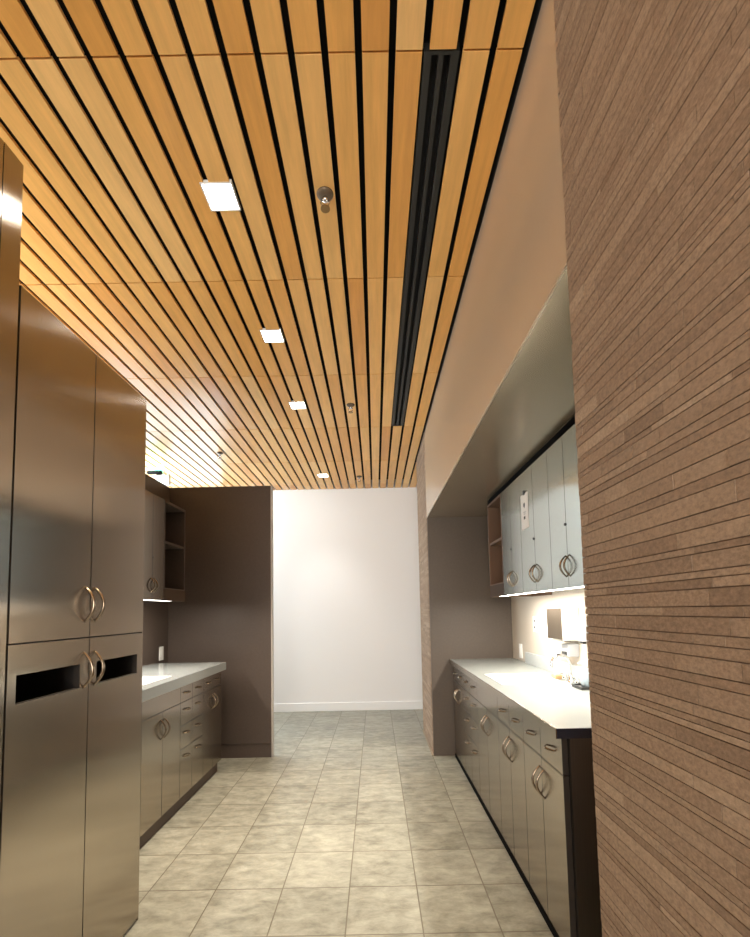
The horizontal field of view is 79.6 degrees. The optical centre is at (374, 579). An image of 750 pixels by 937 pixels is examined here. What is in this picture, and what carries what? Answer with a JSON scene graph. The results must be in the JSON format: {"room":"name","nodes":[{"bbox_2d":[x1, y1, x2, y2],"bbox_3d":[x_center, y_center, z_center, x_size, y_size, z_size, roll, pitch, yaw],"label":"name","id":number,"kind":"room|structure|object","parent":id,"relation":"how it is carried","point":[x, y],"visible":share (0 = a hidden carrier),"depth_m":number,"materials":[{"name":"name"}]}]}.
{"room":"office kitchenette","nodes":[
{"label":"office kitchenette","id":0,"kind":"room"},
{"bbox_2d":[142,473,169,665],"bbox_3d":[-1.896,0.242,2.186,0.100,2.415,3.790,-1,-4,0],"label":"wall","id":1,"kind":"structure","parent":0,"point":[155,614],"depth_m":3.79,"materials":[{"name":"brown paint"}]},
{"bbox_2d":[143,490,164,599],"bbox_3d":[-1.663,-0.242,2.770,0.377,0.728,0.890,-1,-4,0],"label":"upper cabinet","id":2,"kind":"object","parent":1,"relation":"attached to","point":[154,504],"visible":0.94,"depth_m":3.06,"materials":[{"name":"grey"}]},
{"bbox_2d":[159,646,163,660],"bbox_3d":[-1.833,0.633,3.868,0.011,0.116,0.072,-1,-4,0],"label":"wall outlet","id":3,"kind":"object","parent":1,"relation":"attached to","point":[161,649],"visible":1,"depth_m":3.86,"materials":[{"name":"white plastic"}]},
{"bbox_2d":[143,499,185,601],"bbox_3d":[-1.678,-0.199,3.394,0.345,0.728,0.359,-1,-4,0],"label":"upper cabinet","id":4,"kind":"object","parent":1,"relation":"attached to","point":[174,516],"visible":0.4,"depth_m":3.55,"materials":[{"name":"brown laminate"}]},
{"bbox_2d":[168,486,271,757],"bbox_3d":[-1.386,0.360,4.044,0.917,2.415,0.055,-1,-4,0],"label":"wall","id":5,"kind":"structure","parent":0,"point":[224,615],"depth_m":4.03,"materials":[{"name":"brown laminate"}]},
{"bbox_2d":[271,486,273,757],"bbox_3d":[-0.922,0.351,4.045,0.010,2.415,0.057,-1,-4,0],"label":"trim","id":6,"kind":"structure","parent":5,"relation":"attached to","point":[272,600],"depth_m":4.02,"materials":[{"name":"beige"}]},
{"bbox_2d":[0,0,534,489],"bbox_3d":[-1.365,-1.525,1.070,9.447,0.020,10.179,-1,-4,0],"label":"ceiling","id":7,"kind":"structure","parent":0,"point":[122,15],"depth_m":1.78,"materials":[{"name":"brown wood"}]},
{"bbox_2d":[147,461,170,485],"bbox_3d":[-2.262,-1.119,4.713,0.215,0.252,0.085,-1,-4,0],"label":"exit light","id":8,"kind":"object","parent":7,"relation":"hanging from","point":[164,478],"visible":0.86,"depth_m":4.71,"materials":[{"name":"white plastic"}]},
{"bbox_2d":[199,178,240,210],"bbox_3d":[-0.597,-1.490,1.746,0.120,0.018,0.120,-1,-4,0],"label":"recessed light","id":9,"kind":"object","parent":7,"relation":"in","point":[220,196],"visible":1,"depth_m":1.74,"materials":[{"name":"white plastic"}]},
{"bbox_2d":[202,184,237,208],"bbox_3d":[-0.597,-1.490,1.746,0.108,0.007,0.108,-1,-4,0],"label":"diffuser","id":10,"kind":"object","parent":9,"relation":"attached to","point":[218,196],"depth_m":1.75,"materials":[{"name":"white"}]},
{"bbox_2d":[260,327,284,342],"bbox_3d":[-0.599,-1.429,2.631,0.120,0.018,0.120,-1,-4,0],"label":"recessed light","id":11,"kind":"object","parent":7,"relation":"in","point":[269,336],"visible":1,"depth_m":2.63,"materials":[{"name":"white"}]},
{"bbox_2d":[261,331,282,340],"bbox_3d":[-0.599,-1.429,2.631,0.108,0.007,0.108,-1,-4,0],"label":"diffuser","id":12,"kind":"object","parent":11,"relation":"attached to","point":[266,335],"depth_m":2.63,"materials":[{"name":"white"}]},
{"bbox_2d":[289,400,306,408],"bbox_3d":[-0.603,-1.368,3.517,0.120,0.018,0.120,-1,-4,0],"label":"recessed light","id":13,"kind":"object","parent":7,"relation":"in","point":[294,405],"visible":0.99,"depth_m":3.52,"materials":[{"name":"white"}]},
{"bbox_2d":[290,402,304,407],"bbox_3d":[-0.603,-1.367,3.516,0.108,0.007,0.108,-1,-4,0],"label":"diffuser","id":14,"kind":"object","parent":13,"relation":"attached to","point":[292,404],"depth_m":3.51,"materials":[{"name":"white"}]},
{"bbox_2d":[317,473,328,476],"bbox_3d":[-0.616,-1.241,5.339,0.120,0.018,0.120,-1,-4,0],"label":"recessed light","id":15,"kind":"object","parent":7,"relation":"in","point":[320,474],"visible":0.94,"depth_m":5.34,"materials":[{"name":"white"}]},
{"bbox_2d":[317,186,333,212],"bbox_3d":[-0.193,-1.460,1.740,0.066,0.062,0.066,-1,-4,0],"label":"sprinkler head","id":16,"kind":"object","parent":7,"relation":"attached to","point":[325,194],"visible":1,"depth_m":1.73},
{"bbox_2d":[346,403,354,412],"bbox_3d":[-0.191,-1.337,3.521,0.066,0.062,0.066,-1,-4,0],"label":"sprinkler head","id":17,"kind":"object","parent":7,"relation":"attached to","point":[350,405],"visible":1,"depth_m":3.51},
{"bbox_2d":[392,41,459,425],"bbox_3d":[0.196,-1.457,2.632,0.102,0.030,2.657,-1,-4,0],"label":"linear air slot","id":18,"kind":"object","parent":7,"relation":"attached to","point":[439,66],"visible":0.88,"depth_m":1.75,"materials":[{"name":"grey metal"}]},
{"bbox_2d":[175,479,422,703],"bbox_3d":[-0.998,0.187,5.887,10.000,3.000,0.100,-1,-4,0],"label":"wall","id":19,"kind":"structure","parent":0,"point":[346,583],"depth_m":5.83,"materials":[{"name":"white paint"}]},
{"bbox_2d":[274,701,422,711],"bbox_3d":[1.060,1.586,5.731,5.940,0.105,0.014,-1,-4,0],"label":"baseboard","id":20,"kind":"structure","parent":19,"relation":"attached to","point":[388,705],"depth_m":5.72,"materials":[{"name":"white"}]},
{"bbox_2d":[123,709,552,936],"bbox_3d":[-0.973,1.376,0.908,10.000,0.060,10.400,-1,-4,0],"label":"floor","id":21,"kind":"structure","parent":0,"point":[352,827],"depth_m":2.39,"materials":[{"name":"tile"}]},
{"bbox_2d":[0,137,23,797],"bbox_3d":[-1.425,0.054,0.869,0.830,2.588,0.738,-1,-4,0],"label":"pantry column","id":22,"kind":"structure","parent":21,"relation":"on","point":[11,168],"depth_m":1.25,"materials":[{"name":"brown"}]},
{"bbox_2d":[0,285,146,936],"bbox_3d":[-1.401,0.285,1.590,0.869,2.226,0.723,-1,-4,0],"label":"tall cabinet","id":23,"kind":"object","parent":21,"relation":"on","point":[71,771],"visible":0.99,"depth_m":1.51,"materials":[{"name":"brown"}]},
{"bbox_2d":[139,687,180,848],"bbox_3d":[-1.519,1.058,2.397,0.611,0.800,0.980,-1,-4,0],"label":"base cabinet","id":24,"kind":"object","parent":21,"relation":"on","point":[160,722],"visible":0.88,"depth_m":2.62,"materials":[{"name":"grey"}]},
{"bbox_2d":[142,662,225,701],"bbox_3d":[-1.534,0.615,2.833,0.600,0.144,1.795,-1,-4,0],"label":"countertop","id":25,"kind":"structure","parent":24,"relation":"on","point":[182,674],"depth_m":3.11,"materials":[{"name":"grey stone"}]},
{"bbox_2d":[142,676,170,685],"bbox_3d":[-1.527,0.696,2.662,0.422,0.172,0.507,-1,-4,0],"label":"sink","id":26,"kind":"object","parent":25,"relation":"in","point":[145,679],"visible":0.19,"depth_m":2.90,"materials":[{"name":"white"}]},
{"bbox_2d":[142,677,163,683],"bbox_3d":[-1.527,0.698,2.662,0.398,0.168,0.483,-1,-4,0],"label":"basin","id":27,"kind":"object","parent":26,"relation":"in","point":[145,680],"depth_m":2.90,"materials":[{"name":"white"}]},
{"bbox_2d":[175,683,191,812],"bbox_3d":[-1.524,1.099,2.980,0.601,0.800,0.188,-1,-4,0],"label":"base cabinet","id":28,"kind":"object","parent":21,"relation":"on","point":[185,703],"visible":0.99,"depth_m":2.97,"materials":[{"name":"grey"}]},
{"bbox_2d":[187,679,202,800],"bbox_3d":[-1.524,1.112,3.174,0.601,0.800,0.199,-1,-4,0],"label":"base cabinet","id":29,"kind":"object","parent":21,"relation":"on","point":[197,686],"visible":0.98,"depth_m":3.17,"materials":[{"name":"grey"}]},
{"bbox_2d":[199,672,220,788],"bbox_3d":[-1.518,1.132,3.464,0.611,0.800,0.379,-1,-4,0],"label":"base cabinet","id":30,"kind":"object","parent":21,"relation":"on","point":[211,713],"visible":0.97,"depth_m":3.45,"materials":[{"name":"grey"}]},
{"bbox_2d":[416,435,433,753],"bbox_3d":[0.483,0.116,4.408,0.013,2.877,0.787,-1,-4,0],"label":"wall pier","id":31,"kind":"object","parent":21,"relation":"on","point":[420,462],"visible":0.98,"depth_m":4.34,"materials":[{"name":"paint"}]},
{"bbox_2d":[422,730,433,755],"bbox_3d":[0.502,1.545,4.296,0.015,0.012,0.815,-1,-4,0],"label":"baseboard","id":32,"kind":"object","parent":31,"relation":"attached to","point":[422,730],"visible":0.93,"depth_m":4.21,"materials":[{"name":"brown"}]},
{"bbox_2d":[452,666,465,775],"bbox_3d":[0.931,1.102,3.659,0.569,0.790,0.454,-1,-4,0],"label":"base cabinet","id":33,"kind":"object","parent":21,"relation":"on","point":[460,754],"visible":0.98,"depth_m":3.63,"materials":[{"name":"grey"}]},
{"bbox_2d":[463,673,472,786],"bbox_3d":[0.936,1.078,3.317,0.559,0.790,0.229,-1,-4,0],"label":"base cabinet","id":34,"kind":"object","parent":21,"relation":"on","point":[467,717],"visible":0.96,"depth_m":3.31,"materials":[{"name":"grey"}]},
{"bbox_2d":[469,677,480,800],"bbox_3d":[0.936,1.062,3.086,0.559,0.790,0.234,-1,-4,0],"label":"base cabinet","id":35,"kind":"object","parent":21,"relation":"on","point":[472,684],"visible":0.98,"depth_m":3.07,"materials":[{"name":"grey"}]},
{"bbox_2d":[477,683,501,840],"bbox_3d":[0.930,1.038,2.716,0.569,0.788,0.504,-1,-4,0],"label":"base cabinet","id":36,"kind":"object","parent":21,"relation":"on","point":[490,790],"visible":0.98,"depth_m":2.68,"materials":[{"name":"grey"}]},
{"bbox_2d":[497,697,529,890],"bbox_3d":[0.930,1.004,2.248,0.569,0.790,0.434,-1,-4,0],"label":"base cabinet","id":37,"kind":"object","parent":21,"relation":"on","point":[510,721],"visible":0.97,"depth_m":2.21,"materials":[{"name":"grey"}]},
{"bbox_2d":[523,716,601,936],"bbox_3d":[0.929,0.974,1.807,0.569,0.790,0.446,-1,-4,0],"label":"base cabinet","id":38,"kind":"object","parent":21,"relation":"on","point":[564,886],"visible":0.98,"depth_m":1.63,"materials":[{"name":"grey"}]},
{"bbox_2d":[449,652,591,738],"bbox_3d":[0.928,0.583,2.775,0.562,0.121,2.330,-1,-4,0],"label":"countertop","id":39,"kind":"structure","parent":38,"relation":"on","point":[563,711],"depth_m":2.29,"materials":[{"name":"stone"}]},
{"bbox_2d":[485,673,565,684],"bbox_3d":[0.903,0.689,2.753,0.362,0.172,0.412,-1,-4,0],"label":"sink","id":40,"kind":"object","parent":39,"relation":"in","point":[513,678],"visible":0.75,"depth_m":2.94,"materials":[{"name":"white"}]},
{"bbox_2d":[490,674,557,683],"bbox_3d":[0.903,0.691,2.753,0.338,0.168,0.388,-1,-4,0],"label":"basin","id":41,"kind":"object","parent":40,"relation":"in","point":[500,678],"depth_m":2.94,"materials":[{"name":"white"}]},
{"bbox_2d":[552,673,561,678],"bbox_3d":[1.119,0.587,2.740,0.065,0.028,0.070,-1,-4,0],"label":"block","id":42,"kind":"object","parent":39,"relation":"on","point":[554,675],"visible":0.57,"depth_m":2.71,"materials":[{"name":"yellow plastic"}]},
{"bbox_2d":[550,654,580,683],"bbox_3d":[1.078,0.508,2.590,0.144,0.166,0.210,-1,-4,0],"label":"faucet","id":43,"kind":"object","parent":39,"relation":"on","point":[570,678],"visible":0.98,"depth_m":2.58,"materials":[{"name":"silver metal"}]},
{"bbox_2d":[571,684,588,689],"bbox_3d":[1.116,0.570,2.395,0.090,0.014,0.120,-1,-4,0],"label":"soap tray","id":44,"kind":"object","parent":39,"relation":"on","point":[578,686],"visible":0.51,"depth_m":2.38,"materials":[{"name":"grey plastic"}]},
{"bbox_2d":[578,661,588,686],"bbox_3d":[1.117,0.502,2.400,0.068,0.135,0.052,-1,-4,0],"label":"soap bottle","id":45,"kind":"object","parent":44,"relation":"on","point":[584,674],"visible":0.75,"depth_m":2.38,"materials":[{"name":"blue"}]},
{"bbox_2d":[427,516,512,755],"bbox_3d":[0.859,0.477,3.974,0.739,2.083,0.027,-1,-4,0],"label":"wall","id":46,"kind":"structure","parent":0,"point":[466,622],"depth_m":3.97,"materials":[{"name":"paint"}]},
{"bbox_2d":[428,269,574,517],"bbox_3d":[0.827,-0.673,2.571,0.718,0.018,2.983,-1,-4,0],"label":"ceiling","id":47,"kind":"structure","parent":0,"point":[534,401],"depth_m":1.94,"materials":[{"name":"white paint"}]},
{"bbox_2d":[511,588,589,667],"bbox_3d":[1.236,0.352,2.499,0.060,2.113,2.987,-1,-4,0],"label":"wall","id":48,"kind":"structure","parent":0,"point":[523,609],"depth_m":3.27,"materials":[{"name":"beige paint"}]},
{"bbox_2d":[487,494,551,596],"bbox_3d":[1.029,-0.232,3.243,0.328,0.700,0.369,-1,-4,0],"label":"upper cabinet","id":49,"kind":"object","parent":48,"relation":"attached to","point":[494,508],"visible":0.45,"depth_m":3.40,"materials":[{"name":"brown"}]},
{"bbox_2d":[519,644,522,657],"bbox_3d":[1.205,0.590,3.727,0.011,0.116,0.072,-1,-4,0],"label":"wall outlet","id":50,"kind":"object","parent":48,"relation":"attached to","point":[520,645],"visible":1,"depth_m":3.71,"materials":[{"name":"white plastic"}]},
{"bbox_2d":[533,616,536,631],"bbox_3d":[1.202,0.334,3.384,0.008,0.116,0.072,-1,-4,0],"label":"wall outlet","id":51,"kind":"object","parent":48,"relation":"attached to","point":[534,617],"visible":1,"depth_m":3.37,"materials":[{"name":"white plastic"}]},
{"bbox_2d":[500,477,572,594],"bbox_3d":[1.012,-0.259,2.862,0.360,0.698,0.392,-1,-4,0],"label":"upper cabinet","id":52,"kind":"object","parent":48,"relation":"attached to","point":[510,500],"visible":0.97,"depth_m":2.84,"materials":[{"name":"grey"}]},
{"bbox_2d":[519,451,583,592],"bbox_3d":[1.012,-0.288,2.448,0.360,0.698,0.436,-1,-4,0],"label":"upper cabinet","id":53,"kind":"object","parent":48,"relation":"attached to","point":[535,539],"visible":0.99,"depth_m":2.40,"materials":[{"name":"grey"}]},
{"bbox_2d":[520,490,528,529],"bbox_3d":[0.857,-0.401,2.588,0.007,0.220,0.120,-1,-4,0],"label":"paper notice","id":54,"kind":"object","parent":53,"relation":"attached to","point":[524,498],"visible":1,"depth_m":2.58,"materials":[{"name":"white paper"}]},
{"bbox_2d":[499,586,583,596],"bbox_3d":[0.924,0.067,2.616,0.053,0.017,1.430,-1,-4,0],"label":"strip light","id":55,"kind":"object","parent":53,"relation":"attached to","point":[581,586],"visible":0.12,"depth_m":2.34,"materials":[{"name":"white plastic"}]},
{"bbox_2d":[525,652,583,680],"bbox_3d":[1.197,0.547,2.590,0.022,0.085,1.954,-1,-4,0],"label":"backsplash","id":56,"kind":"structure","parent":48,"relation":"attached to","point":[536,660],"depth_m":3.01,"materials":[{"name":"grey"}]},
{"bbox_2d":[546,607,578,640],"bbox_3d":[1.152,0.271,2.769,0.103,0.204,0.235,-1,-4,0],"label":"dispenser","id":57,"kind":"object","parent":48,"relation":"attached to","point":[561,621],"visible":0.91,"depth_m":2.66,"materials":[{"name":"white plastic"}]},
{"bbox_2d":[546,424,585,588],"bbox_3d":[1.011,-0.316,2.043,0.360,0.698,0.374,-1,-4,0],"label":"upper cabinet","id":58,"kind":"object","parent":48,"relation":"attached to","point":[562,469],"visible":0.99,"depth_m":2.04,"materials":[{"name":"grey"}]},
{"bbox_2d":[562,643,578,656],"bbox_3d":[1.168,0.422,2.701,0.077,0.075,0.090,-1,-4,0],"label":"soap dispenser","id":59,"kind":"object","parent":48,"relation":"attached to","point":[569,649],"visible":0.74,"depth_m":2.66,"materials":[{"name":"grey plastic"}]},
{"bbox_2d":[576,619,586,643],"bbox_3d":[1.175,0.290,2.525,0.060,0.136,0.080,-1,-4,0],"label":"box","id":60,"kind":"object","parent":48,"relation":"attached to","point":[581,624],"visible":0.67,"depth_m":2.50,"materials":[{"name":"grey plastic"}]},
{"bbox_2d":[424,0,749,936],"bbox_3d":[0.885,-0.120,1.065,0.824,2.871,5.911,-1,-4,0],"label":"wall","id":61,"kind":"structure","parent":0,"point":[654,98],"depth_m":0.78,"materials":[{"name":"stone"}]},
{"bbox_2d":[416,0,542,459],"bbox_3d":[0.456,-1.573,1.577,0.020,0.113,6.730,-1,-4,0],"label":"trim","id":62,"kind":"structure","parent":61,"relation":"attached to","point":[538,3],"depth_m":1.68,"materials":[{"name":"black"}]},
{"bbox_2d":[427,263,566,517],"bbox_3d":[0.465,-0.657,2.571,0.006,0.005,2.981,-1,-4,0],"label":"trim","id":63,"kind":"structure","parent":61,"relation":"attached to","point":[565,266],"depth_m":1.48,"materials":[{"name":"beige"}]},
{"bbox_2d":[487,416,574,505],"bbox_3d":[1.023,-0.642,2.667,0.324,0.036,1.575,-1,-4,0],"label":"trim","id":64,"kind":"structure","parent":61,"relation":"attached to","point":[569,424],"depth_m":2.38,"materials":[{"name":"black"}]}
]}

